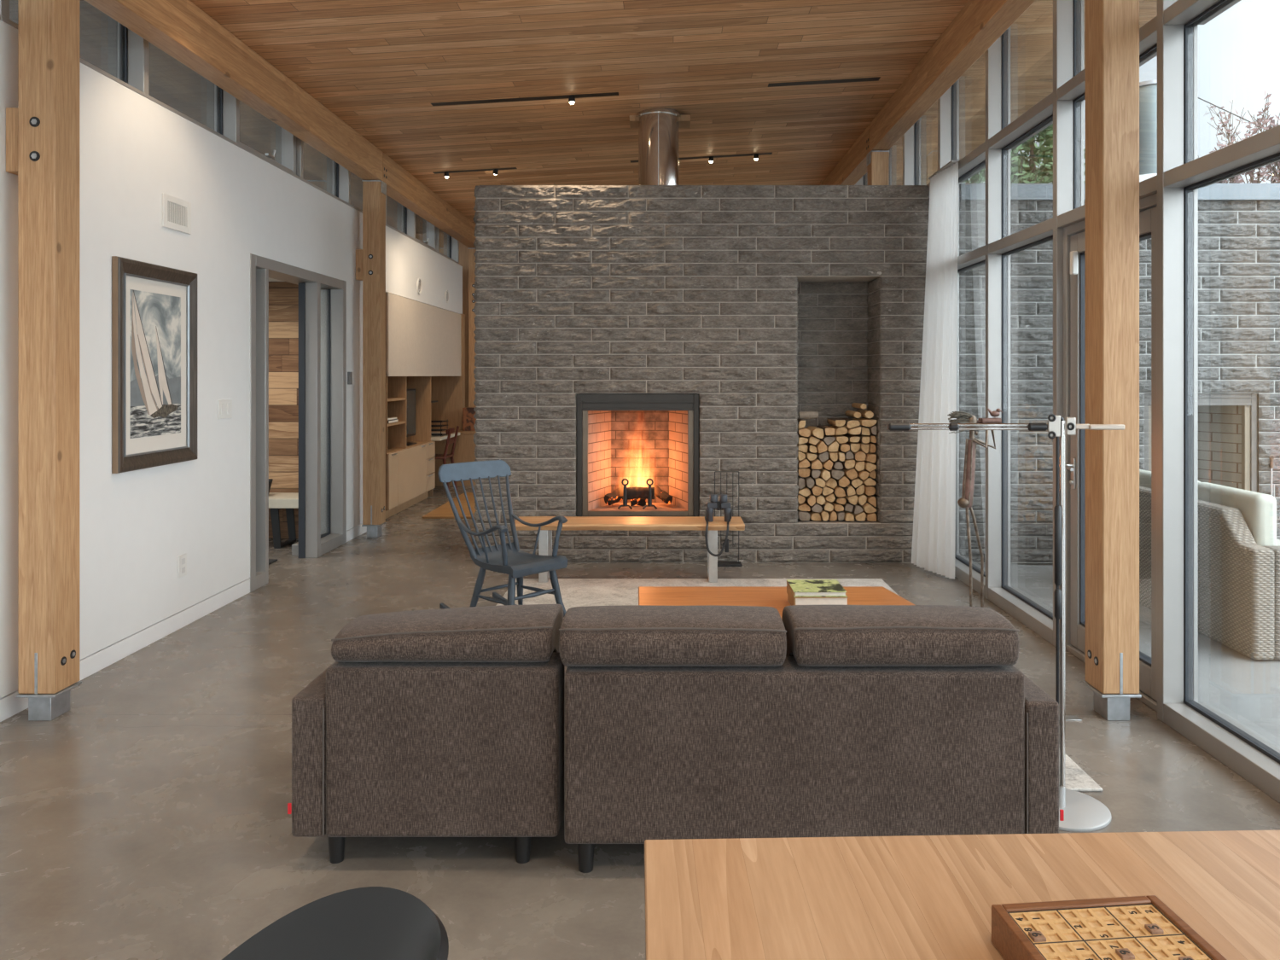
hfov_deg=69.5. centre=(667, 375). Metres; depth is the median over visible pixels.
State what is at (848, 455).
log
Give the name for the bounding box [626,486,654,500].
log
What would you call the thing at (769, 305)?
wall
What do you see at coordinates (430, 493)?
desk
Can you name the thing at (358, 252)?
block
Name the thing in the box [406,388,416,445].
computer monitor
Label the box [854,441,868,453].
log
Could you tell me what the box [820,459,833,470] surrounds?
log
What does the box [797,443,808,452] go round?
log
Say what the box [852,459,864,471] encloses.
log
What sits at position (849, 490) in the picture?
log
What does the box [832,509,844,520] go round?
log
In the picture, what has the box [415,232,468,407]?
wall
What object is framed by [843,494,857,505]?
log
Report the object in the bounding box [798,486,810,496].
log
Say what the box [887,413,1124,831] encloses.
floor lamp
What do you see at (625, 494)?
andiron
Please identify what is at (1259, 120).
leafy tree
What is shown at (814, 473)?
log
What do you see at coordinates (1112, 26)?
column
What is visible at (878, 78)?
track light
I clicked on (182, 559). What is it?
wall outlet
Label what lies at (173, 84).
clerestory windows
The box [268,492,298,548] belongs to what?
bench
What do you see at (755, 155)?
track light
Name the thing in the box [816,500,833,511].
log
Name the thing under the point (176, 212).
air vent
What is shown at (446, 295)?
air vent
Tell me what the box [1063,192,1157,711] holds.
door
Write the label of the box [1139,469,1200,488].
sofa cushion
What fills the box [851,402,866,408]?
log
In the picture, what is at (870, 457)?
log
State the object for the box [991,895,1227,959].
board
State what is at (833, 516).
log
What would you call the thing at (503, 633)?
cushion
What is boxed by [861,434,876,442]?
log
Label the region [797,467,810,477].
log
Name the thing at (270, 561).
doormat
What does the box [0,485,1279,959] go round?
floor
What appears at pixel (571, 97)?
track light
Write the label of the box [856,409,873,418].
log
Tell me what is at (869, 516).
log
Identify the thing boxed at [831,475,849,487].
log
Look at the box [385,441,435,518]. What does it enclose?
base cabinet
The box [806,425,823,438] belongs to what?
log
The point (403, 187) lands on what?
timber beam
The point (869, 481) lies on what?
log
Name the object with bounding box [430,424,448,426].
tray
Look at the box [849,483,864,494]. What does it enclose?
log
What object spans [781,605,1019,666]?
cushion
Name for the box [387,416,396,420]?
book
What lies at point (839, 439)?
log
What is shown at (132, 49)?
window
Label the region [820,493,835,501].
log
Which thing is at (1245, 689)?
patio
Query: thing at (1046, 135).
conifer tree
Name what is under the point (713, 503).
binoculars
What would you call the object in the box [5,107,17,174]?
block
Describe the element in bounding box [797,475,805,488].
log
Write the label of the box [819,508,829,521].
log
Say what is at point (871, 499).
log
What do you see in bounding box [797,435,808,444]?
log
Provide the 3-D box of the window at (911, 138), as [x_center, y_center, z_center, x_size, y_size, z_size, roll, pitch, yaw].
[2.115,-0.400,8.407,0.170,3.679,1.036,0,0,0]
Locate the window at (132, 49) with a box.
[0,16,148,96]
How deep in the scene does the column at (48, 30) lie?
3.77 m
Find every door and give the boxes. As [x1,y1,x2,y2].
[249,253,346,592]
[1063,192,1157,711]
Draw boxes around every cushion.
[331,604,563,662]
[558,605,786,666]
[564,665,567,675]
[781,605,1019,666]
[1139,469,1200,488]
[1198,482,1276,546]
[1276,539,1279,546]
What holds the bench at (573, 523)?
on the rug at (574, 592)
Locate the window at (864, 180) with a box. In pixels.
[854,147,891,185]
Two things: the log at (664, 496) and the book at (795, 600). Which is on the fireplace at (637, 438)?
the log at (664, 496)
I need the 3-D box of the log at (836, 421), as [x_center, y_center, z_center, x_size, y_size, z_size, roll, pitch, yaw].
[1.325,0.366,7.227,0.081,0.051,0.347,0,0,0]
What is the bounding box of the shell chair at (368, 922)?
[221,886,448,959]
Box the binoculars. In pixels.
[704,494,732,556]
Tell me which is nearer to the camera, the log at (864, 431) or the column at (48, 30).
the column at (48, 30)
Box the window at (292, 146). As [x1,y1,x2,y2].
[236,127,302,180]
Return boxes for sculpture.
[947,408,1003,607]
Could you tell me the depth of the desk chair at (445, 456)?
11.08 m
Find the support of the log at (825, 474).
on the log at (818, 481)
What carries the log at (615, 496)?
on the fireplace at (637, 438)
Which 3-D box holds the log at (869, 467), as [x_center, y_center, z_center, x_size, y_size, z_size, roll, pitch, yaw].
[1.560,0.703,7.221,0.079,0.069,0.358,0,0,0]
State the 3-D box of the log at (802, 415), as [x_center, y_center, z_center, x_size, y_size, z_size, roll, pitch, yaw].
[1.089,0.305,7.107,0.150,0.057,0.071,0,0,0]
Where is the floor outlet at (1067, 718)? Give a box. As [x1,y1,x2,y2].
[1064,715,1082,721]
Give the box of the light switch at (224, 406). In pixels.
[217,399,232,418]
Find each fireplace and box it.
[576,393,698,516]
[1144,393,1256,492]
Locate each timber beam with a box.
[84,0,382,180]
[382,151,476,247]
[820,124,869,185]
[869,0,1035,151]
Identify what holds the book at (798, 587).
on the book at (795, 600)
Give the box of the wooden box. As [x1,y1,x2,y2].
[462,407,476,430]
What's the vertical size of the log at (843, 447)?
0.058 m
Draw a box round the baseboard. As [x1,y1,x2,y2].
[0,523,366,721]
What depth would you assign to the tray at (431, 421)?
11.05 m
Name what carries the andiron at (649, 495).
on the fireplace at (637, 438)
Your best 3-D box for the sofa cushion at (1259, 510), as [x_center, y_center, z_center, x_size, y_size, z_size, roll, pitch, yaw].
[3.110,0.814,5.082,0.120,0.388,0.635,0,0,0]
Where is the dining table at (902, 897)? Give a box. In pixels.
[644,829,1279,959]
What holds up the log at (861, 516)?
in the wall at (769, 305)
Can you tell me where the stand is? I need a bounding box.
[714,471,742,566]
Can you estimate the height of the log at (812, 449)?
0.058 m
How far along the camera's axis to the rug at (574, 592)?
6.12 m
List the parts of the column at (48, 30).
knife plate, plate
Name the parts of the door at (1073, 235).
lever handle, handle plate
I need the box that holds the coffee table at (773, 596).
[638,586,914,617]
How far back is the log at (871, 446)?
7.07 m
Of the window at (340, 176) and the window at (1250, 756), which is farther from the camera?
the window at (340, 176)
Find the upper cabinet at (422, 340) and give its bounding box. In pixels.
[385,292,460,376]
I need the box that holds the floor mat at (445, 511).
[422,492,475,518]
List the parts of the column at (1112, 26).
plate, knife plate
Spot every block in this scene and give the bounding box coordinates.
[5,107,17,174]
[355,249,362,280]
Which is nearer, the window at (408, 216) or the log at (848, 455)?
the log at (848, 455)
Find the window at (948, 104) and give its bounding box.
[926,78,960,555]
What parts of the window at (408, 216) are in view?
sill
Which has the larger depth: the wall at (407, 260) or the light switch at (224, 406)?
the wall at (407, 260)
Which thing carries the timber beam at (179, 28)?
attached to the ceiling at (380, 66)
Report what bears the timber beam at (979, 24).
attached to the ceiling at (380, 66)
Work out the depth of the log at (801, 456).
7.06 m
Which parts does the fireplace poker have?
handle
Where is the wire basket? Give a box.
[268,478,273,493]
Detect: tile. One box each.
[1028,930,1046,942]
[1115,948,1134,959]
[1144,923,1163,934]
[1178,955,1193,959]
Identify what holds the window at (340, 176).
in the wall at (135, 526)
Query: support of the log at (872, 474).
on the log at (869, 481)
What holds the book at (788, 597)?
on the coffee table at (773, 596)
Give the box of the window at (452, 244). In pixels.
[438,233,459,263]
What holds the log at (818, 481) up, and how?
on the log at (815, 490)
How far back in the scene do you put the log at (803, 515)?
7.05 m
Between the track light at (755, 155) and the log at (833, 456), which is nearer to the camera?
the log at (833, 456)
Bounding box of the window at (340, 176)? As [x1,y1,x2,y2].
[301,159,350,205]
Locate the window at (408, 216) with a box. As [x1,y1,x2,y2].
[385,204,415,240]
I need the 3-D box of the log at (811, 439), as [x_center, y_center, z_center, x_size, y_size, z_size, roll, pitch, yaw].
[1.132,0.503,7.239,0.085,0.065,0.322,0,0,0]
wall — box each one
[0,19,362,698]
[268,281,298,539]
[385,225,462,314]
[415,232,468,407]
[430,314,465,430]
[472,185,928,562]
[928,183,1279,562]
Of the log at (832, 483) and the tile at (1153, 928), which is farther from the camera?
the log at (832, 483)
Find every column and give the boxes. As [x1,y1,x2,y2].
[15,0,81,720]
[361,180,386,537]
[467,247,476,407]
[866,150,889,185]
[1082,0,1141,720]
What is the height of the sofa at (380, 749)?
0.580 m
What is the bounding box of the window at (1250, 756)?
[1163,0,1279,802]
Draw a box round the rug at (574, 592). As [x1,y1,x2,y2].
[495,578,1102,791]
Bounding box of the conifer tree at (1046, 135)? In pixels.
[1010,123,1053,183]
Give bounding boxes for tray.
[430,418,448,436]
[430,420,448,422]
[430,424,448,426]
[430,429,446,430]
[430,433,446,435]
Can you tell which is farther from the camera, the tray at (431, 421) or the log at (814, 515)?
the tray at (431, 421)
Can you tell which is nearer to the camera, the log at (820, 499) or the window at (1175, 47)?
the window at (1175, 47)
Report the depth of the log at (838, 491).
7.06 m
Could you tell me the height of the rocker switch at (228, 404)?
0.067 m
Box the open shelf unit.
[385,376,430,453]
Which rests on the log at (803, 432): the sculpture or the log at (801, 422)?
the log at (801, 422)
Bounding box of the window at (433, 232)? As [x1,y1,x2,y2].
[414,221,439,253]
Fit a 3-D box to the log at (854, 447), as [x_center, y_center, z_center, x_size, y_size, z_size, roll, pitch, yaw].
[1.442,0.557,7.234,0.074,0.066,0.332,0,0,0]
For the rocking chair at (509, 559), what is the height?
0.899 m
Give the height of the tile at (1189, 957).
0.007 m
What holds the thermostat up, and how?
attached to the wall at (135, 526)
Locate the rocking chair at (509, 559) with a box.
[437,459,567,617]
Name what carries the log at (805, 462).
on the log at (803, 472)
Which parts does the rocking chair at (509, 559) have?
post, crest rail, leg, armrest, arm post, leg, post, seat, leg, armrest, arm post, leg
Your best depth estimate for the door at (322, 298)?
7.17 m
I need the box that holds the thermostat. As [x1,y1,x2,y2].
[347,371,354,384]
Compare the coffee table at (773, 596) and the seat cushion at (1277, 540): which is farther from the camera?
the seat cushion at (1277, 540)
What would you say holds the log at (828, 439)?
on the log at (834, 446)
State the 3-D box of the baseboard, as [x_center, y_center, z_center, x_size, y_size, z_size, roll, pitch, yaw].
[-2.745,1.374,1.965,0.030,0.092,13.930,0,0,0]
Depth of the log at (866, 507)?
7.04 m
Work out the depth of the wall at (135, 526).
4.95 m
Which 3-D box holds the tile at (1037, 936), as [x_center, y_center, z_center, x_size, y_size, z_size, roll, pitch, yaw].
[0.419,0.636,1.044,0.014,0.007,0.014,0,0,-6]
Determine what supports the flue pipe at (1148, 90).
on the wall at (1239, 224)
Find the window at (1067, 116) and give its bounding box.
[988,0,1084,646]
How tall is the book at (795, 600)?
0.036 m
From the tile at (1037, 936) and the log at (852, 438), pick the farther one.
the log at (852, 438)
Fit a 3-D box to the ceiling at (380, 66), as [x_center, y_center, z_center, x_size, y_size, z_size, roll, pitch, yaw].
[0.255,-2.257,3.450,6.190,0.606,18.900,0,0,0]
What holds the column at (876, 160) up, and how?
on the floor
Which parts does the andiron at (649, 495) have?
post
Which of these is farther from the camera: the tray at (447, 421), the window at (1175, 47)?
the tray at (447, 421)
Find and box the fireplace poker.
[1268,455,1274,495]
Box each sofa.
[287,651,567,863]
[564,656,1064,872]
[1139,485,1279,659]
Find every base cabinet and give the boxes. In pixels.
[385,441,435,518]
[430,430,476,485]
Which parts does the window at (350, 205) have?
sill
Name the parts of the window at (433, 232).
sill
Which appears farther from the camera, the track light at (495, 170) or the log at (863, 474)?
the track light at (495, 170)
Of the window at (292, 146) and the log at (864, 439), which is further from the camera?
the log at (864, 439)
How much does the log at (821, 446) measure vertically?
0.093 m
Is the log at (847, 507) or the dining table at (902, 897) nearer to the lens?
the dining table at (902, 897)
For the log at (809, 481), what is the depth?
7.04 m
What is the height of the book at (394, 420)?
0.030 m
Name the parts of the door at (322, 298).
sill, post, post, sill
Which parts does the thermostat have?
plate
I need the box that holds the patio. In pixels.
[976,563,1279,748]
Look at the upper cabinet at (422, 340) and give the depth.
10.14 m
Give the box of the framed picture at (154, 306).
[111,256,197,473]
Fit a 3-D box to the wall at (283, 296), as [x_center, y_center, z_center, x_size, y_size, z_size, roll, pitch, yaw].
[-4.575,0.302,8.060,3.250,2.235,0.120,0,0,0]
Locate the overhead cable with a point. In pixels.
(1198, 97)
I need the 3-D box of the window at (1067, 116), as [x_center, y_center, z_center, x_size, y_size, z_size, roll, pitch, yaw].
[2.115,-0.400,5.317,0.170,3.679,1.036,0,0,0]
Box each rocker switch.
[221,403,224,414]
[226,403,230,413]
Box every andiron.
[617,478,632,509]
[642,478,657,509]
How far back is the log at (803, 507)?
7.06 m
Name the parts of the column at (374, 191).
knife plate, plate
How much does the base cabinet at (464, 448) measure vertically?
0.700 m
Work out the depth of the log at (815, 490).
7.04 m
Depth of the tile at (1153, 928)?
1.05 m
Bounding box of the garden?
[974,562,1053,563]
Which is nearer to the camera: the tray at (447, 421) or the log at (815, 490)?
the log at (815, 490)
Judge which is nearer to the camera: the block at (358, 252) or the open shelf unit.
the block at (358, 252)
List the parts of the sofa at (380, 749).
armrest, leg, leg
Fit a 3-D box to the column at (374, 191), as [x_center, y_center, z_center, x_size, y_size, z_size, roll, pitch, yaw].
[-2.580,-0.142,8.122,0.165,3.125,0.176,0,0,0]
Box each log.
[603,485,627,505]
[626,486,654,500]
[630,498,645,506]
[654,485,672,504]
[797,418,805,428]
[797,427,810,436]
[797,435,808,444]
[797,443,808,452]
[797,450,805,460]
[797,458,809,468]
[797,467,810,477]
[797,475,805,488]
[797,493,805,504]
[797,501,810,511]
[797,509,810,521]
[798,411,818,418]
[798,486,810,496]
[801,450,817,460]
[802,476,814,488]
[802,493,815,506]
[803,442,816,453]
[804,435,820,445]
[805,458,822,469]
[805,483,822,495]
[805,501,822,512]
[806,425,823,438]
[807,509,821,520]
[808,467,820,478]
[809,475,826,487]
[810,440,827,453]
[810,492,825,505]
[814,451,828,462]
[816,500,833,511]
[817,425,834,435]
[817,434,835,445]
[818,484,833,495]
[819,467,830,480]
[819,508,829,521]
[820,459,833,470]
[820,477,837,488]
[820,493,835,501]
[823,466,844,479]
[826,441,838,451]
[826,450,837,461]
[826,510,837,520]
[827,418,845,426]
[827,500,843,511]
[828,459,843,469]
[828,485,845,497]
[829,424,847,435]
[830,434,848,443]
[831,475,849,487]
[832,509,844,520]
[834,450,844,461]
[834,494,846,504]
[837,442,849,452]
[837,449,854,459]
[837,459,855,469]
[838,484,855,495]
[839,467,857,479]
[839,500,853,511]
[841,418,860,428]
[842,433,860,442]
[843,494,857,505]
[843,510,854,521]
[844,441,860,452]
[845,410,861,418]
[845,425,861,434]
[845,476,862,488]
[847,500,863,514]
[849,450,866,460]
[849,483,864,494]
[850,511,866,521]
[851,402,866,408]
[852,418,876,426]
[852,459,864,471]
[853,434,869,443]
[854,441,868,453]
[855,470,869,480]
[855,494,866,505]
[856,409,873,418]
[856,477,876,485]
[856,502,876,512]
[858,425,870,435]
[861,424,876,435]
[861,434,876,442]
[862,469,876,478]
[862,483,875,495]
[862,493,876,507]
[862,511,876,521]
[863,452,876,463]
[863,460,876,471]
[867,442,875,453]
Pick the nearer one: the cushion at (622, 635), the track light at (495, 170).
the cushion at (622, 635)
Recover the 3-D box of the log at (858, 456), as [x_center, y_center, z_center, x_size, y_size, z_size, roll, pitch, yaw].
[1.481,0.619,7.232,0.086,0.074,0.337,0,0,0]
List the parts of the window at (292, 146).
sill, sash handle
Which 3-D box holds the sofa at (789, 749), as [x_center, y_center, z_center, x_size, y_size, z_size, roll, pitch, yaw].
[0.412,1.130,3.063,1.409,0.580,0.933,0,0,0]
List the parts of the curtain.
rail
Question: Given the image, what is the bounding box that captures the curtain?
[911,160,960,579]
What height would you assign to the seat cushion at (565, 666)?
0.108 m
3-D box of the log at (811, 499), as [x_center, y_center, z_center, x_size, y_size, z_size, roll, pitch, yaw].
[1.102,0.959,7.218,0.065,0.080,0.365,0,0,0]
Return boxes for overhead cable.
[1198,97,1255,124]
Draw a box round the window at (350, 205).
[349,195,386,223]
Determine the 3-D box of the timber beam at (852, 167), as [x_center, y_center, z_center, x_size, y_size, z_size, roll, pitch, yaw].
[1.855,-2.096,10.312,0.155,0.260,4.376,0,0,0]
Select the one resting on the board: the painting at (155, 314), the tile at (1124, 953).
the tile at (1124, 953)
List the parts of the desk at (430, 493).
panel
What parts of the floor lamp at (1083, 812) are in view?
arm, cable rod, joint plate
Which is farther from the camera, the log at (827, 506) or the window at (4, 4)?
the log at (827, 506)
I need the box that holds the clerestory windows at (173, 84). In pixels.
[9,0,443,233]
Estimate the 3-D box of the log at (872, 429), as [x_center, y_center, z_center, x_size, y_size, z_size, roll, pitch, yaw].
[1.580,0.419,7.221,0.044,0.073,0.357,0,0,0]
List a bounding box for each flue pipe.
[629,108,690,185]
[1139,79,1157,181]
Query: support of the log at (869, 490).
on the log at (871, 499)
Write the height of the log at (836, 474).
0.074 m
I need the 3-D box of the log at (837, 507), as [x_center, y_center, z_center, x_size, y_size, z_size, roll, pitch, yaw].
[1.317,1.016,7.228,0.073,0.053,0.345,0,0,0]
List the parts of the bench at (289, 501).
seat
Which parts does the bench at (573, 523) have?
leg, seat, leg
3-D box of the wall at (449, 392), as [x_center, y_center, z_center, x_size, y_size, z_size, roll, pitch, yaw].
[-3.030,-0.048,12.225,0.660,1.533,0.130,0,0,0]
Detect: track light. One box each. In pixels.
[430,92,618,105]
[433,167,517,178]
[630,152,772,162]
[768,76,880,87]
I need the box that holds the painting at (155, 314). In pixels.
[130,289,180,438]
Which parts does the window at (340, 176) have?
sill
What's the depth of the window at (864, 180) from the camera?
8.93 m
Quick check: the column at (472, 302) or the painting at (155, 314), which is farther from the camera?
the column at (472, 302)
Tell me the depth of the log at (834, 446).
7.06 m
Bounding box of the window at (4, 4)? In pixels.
[0,0,9,19]
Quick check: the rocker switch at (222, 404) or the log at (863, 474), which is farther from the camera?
the log at (863, 474)
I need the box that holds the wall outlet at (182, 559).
[178,553,186,578]
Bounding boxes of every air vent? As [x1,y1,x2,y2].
[162,192,191,234]
[416,278,422,294]
[444,289,449,303]
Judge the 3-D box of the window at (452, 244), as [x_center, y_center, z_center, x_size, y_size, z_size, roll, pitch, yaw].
[-2.838,-1.708,11.530,0.224,0.505,1.089,0,0,0]
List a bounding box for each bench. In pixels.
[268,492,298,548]
[510,516,744,581]
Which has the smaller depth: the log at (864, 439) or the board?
the board
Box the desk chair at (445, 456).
[435,425,459,493]
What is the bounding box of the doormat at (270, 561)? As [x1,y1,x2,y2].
[268,558,277,564]
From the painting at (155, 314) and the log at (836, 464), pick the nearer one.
the painting at (155, 314)
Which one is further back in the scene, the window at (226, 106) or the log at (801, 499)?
the log at (801, 499)
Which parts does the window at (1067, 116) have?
sill, pane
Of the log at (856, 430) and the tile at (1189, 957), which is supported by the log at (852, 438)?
the log at (856, 430)
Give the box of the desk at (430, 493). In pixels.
[427,432,459,496]
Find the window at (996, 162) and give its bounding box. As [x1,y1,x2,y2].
[954,26,1012,599]
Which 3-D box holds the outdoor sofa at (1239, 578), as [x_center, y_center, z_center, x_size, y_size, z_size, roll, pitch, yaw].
[3.355,1.065,5.575,0.850,0.720,1.950,0,0,0]
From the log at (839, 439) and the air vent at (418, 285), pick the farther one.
the air vent at (418, 285)
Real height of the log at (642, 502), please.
0.084 m
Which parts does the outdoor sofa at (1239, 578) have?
armrest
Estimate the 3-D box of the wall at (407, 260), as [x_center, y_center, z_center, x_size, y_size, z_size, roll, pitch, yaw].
[-3.090,-1.135,10.610,0.720,0.640,3.360,0,0,0]
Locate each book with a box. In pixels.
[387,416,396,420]
[387,418,398,423]
[786,579,846,596]
[786,585,848,605]
[787,594,793,605]
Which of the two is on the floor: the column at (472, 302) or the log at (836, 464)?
the column at (472, 302)
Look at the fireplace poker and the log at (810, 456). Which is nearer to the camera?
the fireplace poker
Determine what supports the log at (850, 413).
on the log at (850, 423)
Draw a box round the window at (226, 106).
[144,84,239,145]
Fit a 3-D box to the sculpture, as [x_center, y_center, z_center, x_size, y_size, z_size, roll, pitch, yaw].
[1.772,0.805,5.306,0.316,1.231,0.128,0,0,0]
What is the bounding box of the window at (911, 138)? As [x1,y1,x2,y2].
[902,117,920,185]
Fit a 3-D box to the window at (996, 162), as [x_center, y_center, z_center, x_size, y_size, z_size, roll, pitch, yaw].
[2.115,-0.400,6.347,0.170,3.679,1.036,0,0,0]
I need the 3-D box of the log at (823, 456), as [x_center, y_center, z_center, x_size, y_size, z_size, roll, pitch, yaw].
[1.201,0.625,7.235,0.075,0.081,0.330,0,0,0]
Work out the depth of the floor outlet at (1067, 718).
3.81 m
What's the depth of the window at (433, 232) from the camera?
10.93 m
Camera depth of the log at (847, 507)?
7.06 m
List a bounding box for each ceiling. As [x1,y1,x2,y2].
[189,0,1157,224]
[268,277,284,281]
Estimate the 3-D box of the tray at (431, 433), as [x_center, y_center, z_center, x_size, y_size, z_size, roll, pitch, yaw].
[-2.850,0.709,11.215,0.300,0.022,0.330,0,0,0]
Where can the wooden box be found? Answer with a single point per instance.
(468, 421)
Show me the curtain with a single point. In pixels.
(933, 535)
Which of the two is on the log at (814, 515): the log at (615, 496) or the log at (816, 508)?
the log at (816, 508)
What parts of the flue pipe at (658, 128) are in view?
ceiling plate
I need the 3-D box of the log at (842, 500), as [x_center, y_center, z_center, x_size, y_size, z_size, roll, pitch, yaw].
[1.337,0.966,7.238,0.078,0.056,0.324,0,0,0]
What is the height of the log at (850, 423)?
0.066 m
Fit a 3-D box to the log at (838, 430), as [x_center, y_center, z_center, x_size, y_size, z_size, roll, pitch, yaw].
[1.337,0.425,7.237,0.093,0.065,0.327,0,0,0]
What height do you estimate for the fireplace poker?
0.398 m
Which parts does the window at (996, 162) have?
pane, sill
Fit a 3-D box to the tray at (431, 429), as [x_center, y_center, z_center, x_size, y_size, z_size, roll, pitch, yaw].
[-2.850,0.657,11.215,0.300,0.022,0.330,0,0,0]
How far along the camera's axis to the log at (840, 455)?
7.06 m
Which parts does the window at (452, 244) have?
sill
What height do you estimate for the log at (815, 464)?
0.074 m
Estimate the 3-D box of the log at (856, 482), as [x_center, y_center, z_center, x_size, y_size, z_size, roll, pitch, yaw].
[1.454,0.827,7.227,0.088,0.070,0.346,0,0,0]
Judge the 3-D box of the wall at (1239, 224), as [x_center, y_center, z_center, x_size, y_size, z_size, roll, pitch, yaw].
[5.232,-0.015,7.469,6.035,2.870,1.062,0,0,0]
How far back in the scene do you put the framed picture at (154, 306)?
4.87 m
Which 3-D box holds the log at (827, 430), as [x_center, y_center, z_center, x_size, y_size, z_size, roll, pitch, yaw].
[1.243,0.429,7.223,0.080,0.058,0.354,0,0,0]
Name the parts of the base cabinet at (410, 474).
door, door, drawer, drawer, drawer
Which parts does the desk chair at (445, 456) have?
seat, leg, leg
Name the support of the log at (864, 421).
on the log at (864, 431)
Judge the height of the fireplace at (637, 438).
0.986 m
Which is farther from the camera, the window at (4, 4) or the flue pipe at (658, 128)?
the flue pipe at (658, 128)
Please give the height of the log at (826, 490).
0.070 m
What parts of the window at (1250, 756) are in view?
sill, pane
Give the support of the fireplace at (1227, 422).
in the wall at (1239, 224)
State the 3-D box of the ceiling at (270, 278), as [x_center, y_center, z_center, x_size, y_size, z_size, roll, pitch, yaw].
[-4.575,-0.863,5.860,3.249,0.095,4.520,0,0,0]
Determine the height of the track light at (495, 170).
0.118 m
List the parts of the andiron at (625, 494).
post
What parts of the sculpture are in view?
leg, torso rod, leg, arm, arm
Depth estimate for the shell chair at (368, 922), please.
1.02 m
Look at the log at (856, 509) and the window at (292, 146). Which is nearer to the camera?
the window at (292, 146)
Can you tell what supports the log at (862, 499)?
on the log at (856, 509)
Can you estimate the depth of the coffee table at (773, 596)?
4.16 m
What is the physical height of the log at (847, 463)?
0.071 m
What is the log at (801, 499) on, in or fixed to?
on the log at (803, 507)
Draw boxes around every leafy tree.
[963,143,1085,183]
[1198,99,1279,183]
[1216,90,1279,183]
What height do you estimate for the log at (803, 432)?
0.068 m
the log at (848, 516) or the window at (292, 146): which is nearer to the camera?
the window at (292, 146)
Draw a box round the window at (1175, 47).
[1057,0,1198,721]

